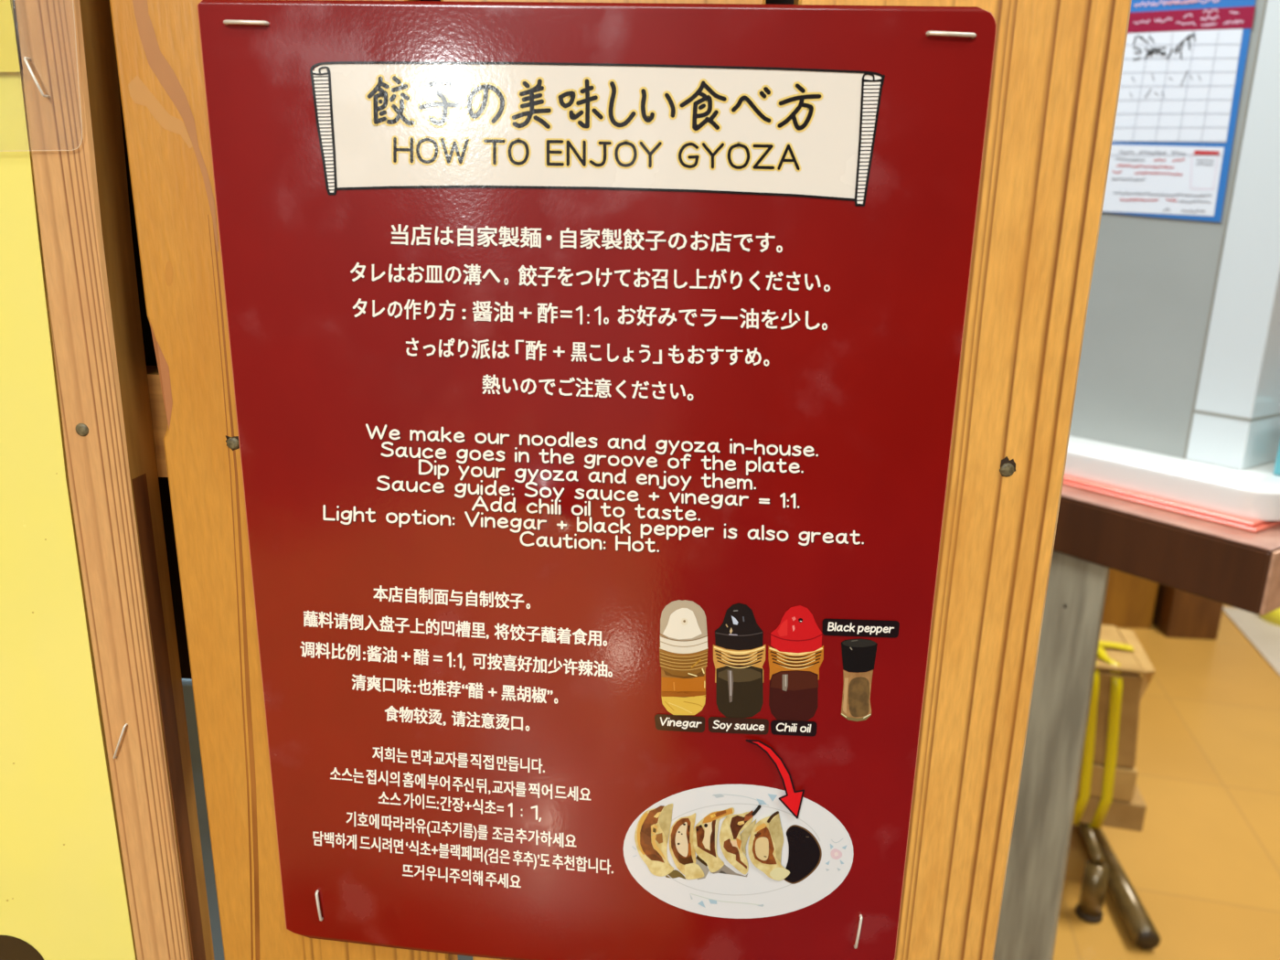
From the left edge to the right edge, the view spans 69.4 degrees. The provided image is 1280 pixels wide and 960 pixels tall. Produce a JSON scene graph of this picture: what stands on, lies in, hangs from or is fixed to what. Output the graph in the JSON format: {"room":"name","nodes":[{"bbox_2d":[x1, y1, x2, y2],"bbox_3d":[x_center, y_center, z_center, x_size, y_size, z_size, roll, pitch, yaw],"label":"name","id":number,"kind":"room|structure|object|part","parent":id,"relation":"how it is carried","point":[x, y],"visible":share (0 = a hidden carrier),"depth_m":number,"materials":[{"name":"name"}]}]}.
{"room":"eatery","nodes":[
{"label":"eatery","id":0,"kind":"room"},
{"bbox_2d":[1052,604,1279,959],"bbox_3d":[0.566,1.154,0.659,5.600,0.050,7.000,2,15,2],"label":"floor","id":1,"kind":"structure","parent":0,"point":[1203,864],"depth_m":2.07,"materials":[{"name":"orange tile"}]},
{"bbox_2d":[181,678,472,959],"bbox_3d":[-0.368,0.534,0.981,0.770,0.944,0.450,2,15,2],"label":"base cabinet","id":2,"kind":"object","parent":1,"relation":"on","point":[186,683],"visible":0.02,"depth_m":0.67,"materials":[{"name":"grey metal"}]},
{"bbox_2d":[14,0,1131,959],"bbox_3d":[-0.180,0.258,0.374,0.599,1.800,0.043,2,15,2],"label":"wall","id":3,"kind":"structure","parent":1,"relation":"on","point":[128,217],"depth_m":0.28,"materials":[{"name":"brown wood"}]},
{"bbox_2d":[23,56,50,97],"bbox_3d":[-0.165,-0.110,0.252,0.004,0.010,0.003,2,15,2],"label":"staple","id":4,"kind":"object","parent":3,"relation":"attached to","point":[26,58],"visible":1,"depth_m":0.25,"materials":[{"name":"silver metal"}]},
{"bbox_2d":[0,0,82,151],"bbox_3d":[-0.172,-0.115,0.251,0.043,0.049,0.002,2,15,2],"label":"menu","id":5,"kind":"object","parent":3,"relation":"attached to","point":[9,62],"visible":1,"depth_m":0.25,"materials":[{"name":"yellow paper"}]},
{"bbox_2d":[0,0,137,959],"bbox_3d":[-0.313,0.023,0.305,0.284,0.374,0.014,2,15,2],"label":"poster","id":6,"kind":"object","parent":3,"relation":"attached to","point":[64,895],"visible":1,"depth_m":0.30,"materials":[{"name":"yellow paper"}]},
{"bbox_3d":[-0.170,0.262,0.361,0.023,1.800,0.016,2,15,2],"label":"post","id":7,"kind":"part","parent":3,"relation":"part of","materials":[{"name":"brown wood"}]},
{"bbox_2d":[113,723,127,758],"bbox_3d":[-0.172,0.086,0.306,0.006,0.013,0.003,2,15,2],"label":"staple","id":8,"kind":"object","parent":3,"relation":"attached to","point":[125,724],"visible":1,"depth_m":0.30,"materials":[{"name":"silver metal"}]},
{"bbox_3d":[-0.177,-0.020,0.304,0.594,0.033,0.018,2,15,2],"label":"rail","id":9,"kind":"part","parent":3,"relation":"part of","materials":[{"name":"brown wood"}]},
{"bbox_2d":[197,0,996,959],"bbox_3d":[-0.016,0.020,0.277,0.210,0.297,0.007,2,15,2],"label":"poster","id":10,"kind":"object","parent":3,"relation":"attached to","point":[595,367],"visible":1,"depth_m":0.27,"materials":[{"name":"red laminate"}]},
{"bbox_2d":[223,19,269,25],"bbox_3d":[-0.105,-0.122,0.246,0.012,0.001,0.004,2,15,2],"label":"staple","id":11,"kind":"object","parent":10,"relation":"attached to","point":[226,22],"visible":1,"depth_m":0.24,"materials":[{"name":"silver metal"}]},
{"bbox_2d":[315,889,323,921],"bbox_3d":[-0.110,0.146,0.318,0.002,0.012,0.004,2,15,2],"label":"staple","id":12,"kind":"object","parent":10,"relation":"attached to","point":[321,918],"visible":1,"depth_m":0.32,"materials":[{"name":"silver metal"}]},
{"bbox_2d":[659,599,708,714],"bbox_3d":[0.013,0.055,0.283,0.015,0.038,0.001,1,15,0],"label":"picture","id":13,"kind":"object","parent":10,"relation":"on","point":[683,624],"depth_m":0.28,"materials":[{"name":"brown paper"}]},
{"bbox_2d":[623,784,853,918],"bbox_3d":[0.032,0.121,0.300,0.075,0.051,0.001,1,15,-1],"label":"picture","id":14,"kind":"object","parent":10,"relation":"attached to","point":[691,851],"depth_m":0.30,"materials":[{"name":"white paper"}]},
{"bbox_2d":[713,602,765,717],"bbox_3d":[0.030,0.056,0.283,0.016,0.038,0.001,2,15,2],"label":"picture","id":15,"kind":"object","parent":10,"relation":"on","point":[739,628],"depth_m":0.28,"materials":[{"name":"black paper"}]},
{"bbox_2d":[745,739,804,818],"bbox_3d":[0.043,0.095,0.292,0.020,0.028,0.001,1,15,-2],"label":"picture","id":16,"kind":"object","parent":10,"relation":"on","point":[774,769],"depth_m":0.29,"materials":[{"name":"red paper"}]},
{"bbox_2d":[768,605,823,721],"bbox_3d":[0.048,0.057,0.283,0.017,0.039,0.001,1,15,-2],"label":"picture","id":17,"kind":"object","parent":10,"relation":"on","point":[795,632],"depth_m":0.28,"materials":[{"name":"red paper"}]},
{"bbox_2d":[853,914,862,949],"bbox_3d":[0.073,0.151,0.310,0.002,0.013,0.004,2,15,2],"label":"staple","id":18,"kind":"object","parent":10,"relation":"attached to","point":[860,915],"visible":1,"depth_m":0.31,"materials":[{"name":"silver metal"}]},
{"bbox_2d":[841,638,877,721],"bbox_3d":[0.067,0.062,0.285,0.011,0.028,0.001,2,15,2],"label":"picture","id":19,"kind":"object","parent":10,"relation":"on","point":[858,656],"depth_m":0.29,"materials":[{"name":"brown paper"}]},
{"bbox_2d":[926,30,976,38],"bbox_3d":[0.080,-0.115,0.239,0.013,0.002,0.004,2,15,2],"label":"staple","id":20,"kind":"object","parent":10,"relation":"attached to","point":[928,33],"visible":1,"depth_m":0.24,"materials":[{"name":"silver metal"}]},
{"bbox_2d":[1075,822,1160,949],"bbox_3d":[0.919,0.734,1.891,0.119,0.134,0.460,3,15,8],"label":"chair leg","id":21,"kind":"object","parent":1,"relation":"on","point":[1104,869],"visible":0.66,"depth_m":1.75,"materials":[{"name":"brown metal"}]},
{"bbox_3d":[0.861,0.780,1.757,0.041,0.112,0.041,2,15,2],"label":"leg","id":22,"kind":"part","parent":21,"relation":"part of","materials":[{"name":"brown metal"}]},
{"bbox_2d":[1072,624,1154,831],"bbox_3d":[0.881,0.483,1.892,0.264,0.350,0.240,5,16,13],"label":"wooden crate","id":23,"kind":"object","parent":21,"relation":"on","point":[1108,794],"visible":0.48,"depth_m":1.78,"materials":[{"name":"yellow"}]},
{"bbox_2d":[1101,568,1158,628],"bbox_3d":[1.440,0.166,3.234,0.565,0.550,0.435,2,15,2],"label":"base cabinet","id":24,"kind":"object","parent":1,"relation":"on","point":[1130,600],"visible":0.11,"depth_m":3.06,"materials":[{"name":"brown wood"}]},
{"bbox_2d":[993,484,1279,959],"bbox_3d":[0.546,0.421,1.359,0.550,1.000,0.753,-9,18,-33],"label":"table","id":25,"kind":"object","parent":1,"relation":"on","point":[1096,534],"depth_m":0.95,"materials":[{"name":"brown wood"}]},
{"bbox_3d":[0.424,0.526,1.079,0.008,0.939,0.135,-9,18,-33],"label":"leg","id":26,"kind":"part","parent":25,"relation":"part of","materials":[{"name":"grey wood"}]},
{"bbox_2d":[1062,480,1279,533],"bbox_3d":[0.566,-0.029,1.101,0.350,0.004,0.460,-9,18,-33],"label":"tray","id":27,"kind":"object","parent":25,"relation":"on","point":[1270,524],"visible":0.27,"depth_m":0.88,"materials":[{"name":"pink plastic"}]},
{"bbox_2d":[1063,475,1269,526],"bbox_3d":[0.567,-0.034,1.105,0.350,0.004,0.460,-9,18,-33],"label":"tray","id":28,"kind":"object","parent":27,"relation":"on","point":[1241,520],"visible":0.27,"depth_m":0.89,"materials":[{"name":"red plastic"}]},
{"bbox_2d":[1064,435,1279,521],"bbox_3d":[0.576,-0.051,1.104,0.354,0.029,0.480,-9,18,-33],"label":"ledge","id":29,"kind":"object","parent":28,"relation":"on","point":[1252,493],"visible":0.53,"depth_m":0.90,"materials":[{"name":"white plastic"}]},
{"bbox_2d":[1273,442,1279,475],"bbox_3d":[0.652,-0.036,0.888,0.100,0.058,0.028,-9,18,-33],"label":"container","id":30,"kind":"object","parent":29,"relation":"on","point":[1276,471],"visible":1,"depth_m":0.88,"materials":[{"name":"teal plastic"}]},
{"bbox_2d":[1152,583,1223,639],"bbox_3d":[1.817,0.275,3.050,0.158,0.450,0.210,3,15,8],"label":"box","id":31,"kind":"object","parent":1,"relation":"on","point":[1178,613],"visible":0.36,"depth_m":3.00,"materials":[{"name":"brown wood"}]},
{"bbox_2d":[1222,607,1279,675],"bbox_3d":[2.451,0.555,2.910,0.961,0.004,0.580,5,16,14],"label":"floor mat","id":32,"kind":"object","parent":1,"relation":"on","point":[1264,636],"visible":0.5,"depth_m":3.06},
{"bbox_2d":[1258,608,1279,626],"bbox_3d":[2.198,0.450,3.155,0.140,0.062,0.140,2,15,2],"label":"tub","id":33,"kind":"object","parent":32,"relation":"on","point":[1273,617],"visible":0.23,"depth_m":3.12,"materials":[{"name":"yellow plastic"}]},
{"bbox_2d":[1069,0,1264,458],"bbox_3d":[0.255,-0.867,1.240,0.050,1.463,1.200,-9,18,-33],"label":"wall","id":34,"kind":"structure","parent":0,"point":[1153,279],"depth_m":0.95,"materials":[{"name":"white paint"}]},
{"bbox_2d":[1102,0,1255,222],"bbox_3d":[0.499,-0.408,0.925,0.001,0.288,0.204,-9,18,-33],"label":"notice","id":35,"kind":"object","parent":34,"relation":"attached to","point":[1184,60],"visible":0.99,"depth_m":0.90,"materials":[{"name":"blue"}]},
{"bbox_2d":[1183,0,1279,469],"bbox_3d":[0.705,-0.741,0.807,0.301,1.463,0.055,-9,18,-33],"label":"wall pillar","id":36,"kind":"structure","parent":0,"point":[1234,421],"depth_m":0.87,"materials":[{"name":"white paint"}]}
]}

